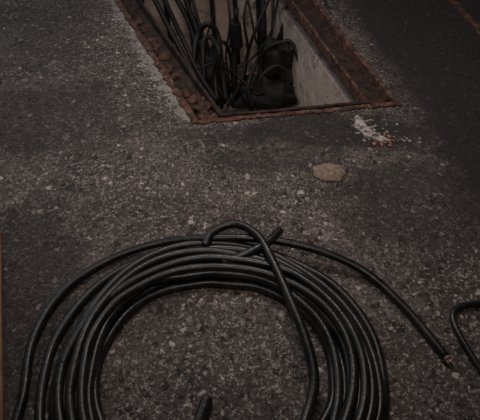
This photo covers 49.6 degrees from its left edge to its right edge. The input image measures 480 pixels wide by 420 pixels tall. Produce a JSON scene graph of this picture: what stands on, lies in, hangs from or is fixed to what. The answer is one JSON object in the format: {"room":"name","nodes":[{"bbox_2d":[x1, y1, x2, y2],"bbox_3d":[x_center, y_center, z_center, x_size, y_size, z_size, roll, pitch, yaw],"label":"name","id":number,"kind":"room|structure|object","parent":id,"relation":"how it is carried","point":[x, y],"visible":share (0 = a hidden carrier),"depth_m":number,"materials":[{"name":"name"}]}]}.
{"room":"street","nodes":[
{"label":"street","id":0,"kind":"room"},
{"bbox_2d":[0,0,479,419],"bbox_3d":[0.000,-0.969,2.627,6.000,0.120,7.000,0,47,0],"label":"floor","id":1,"kind":"structure","parent":0,"point":[93,167],"depth_m":1.68,"materials":[{"name":"asphalt"}]},
{"bbox_2d":[0,232,4,419],"bbox_3d":[-0.592,0.412,1.246,0.048,0.015,0.999,-13,48,-12],"label":"wooden strip","id":2,"kind":"object","parent":1,"relation":"on","point":[2,390],"visible":1,"depth_m":1.31,"materials":[{"name":"brown wood"}]},
{"bbox_2d":[11,220,452,419],"bbox_3d":[-0.005,0.371,1.234,1.054,0.086,0.875,0,47,0],"label":"cable coil","id":3,"kind":"object","parent":1,"relation":"on","point":[358,383],"visible":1,"depth_m":1.33,"materials":[{"name":"black rubber"}]},
{"bbox_2d":[114,0,401,124],"bbox_3d":[-0.050,-0.781,2.818,1.227,0.842,2.337,-18,50,-16],"label":"pit","id":4,"kind":"object","parent":1,"relation":"in","point":[221,60],"visible":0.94,"depth_m":2.67,"materials":[{"name":"concrete"}]},
{"bbox_2d":[107,25,420,145],"bbox_3d":[-0.066,-0.453,2.052,1.508,0.016,0.448,26,52,22],"label":"rubble","id":5,"kind":"object","parent":1,"relation":"on","point":[360,125],"visible":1,"depth_m":1.91,"materials":[{"name":"grey concrete"}]},
{"bbox_2d":[312,163,346,182],"bbox_3d":[0.302,-0.132,1.749,0.118,0.019,0.094,0,47,0],"label":"lump","id":6,"kind":"object","parent":1,"relation":"on","point":[326,172],"visible":1,"depth_m":1.74,"materials":[{"name":"beige stone"}]},
{"bbox_2d":[447,0,479,35],"bbox_3d":[1.071,-1.027,2.591,0.038,0.010,1.064,-6,47,-6],"label":"strip","id":7,"kind":"object","parent":1,"relation":"on","point":[467,17],"visible":1,"depth_m":2.50,"materials":[{"name":"brown"}]},
{"bbox_2d":[449,301,479,372],"bbox_3d":[0.647,0.344,1.307,0.258,0.017,0.397,22,51,19],"label":"power cable","id":8,"kind":"object","parent":1,"relation":"on","point":[470,304],"visible":1,"depth_m":1.33,"materials":[{"name":"black rubber"}]}
]}

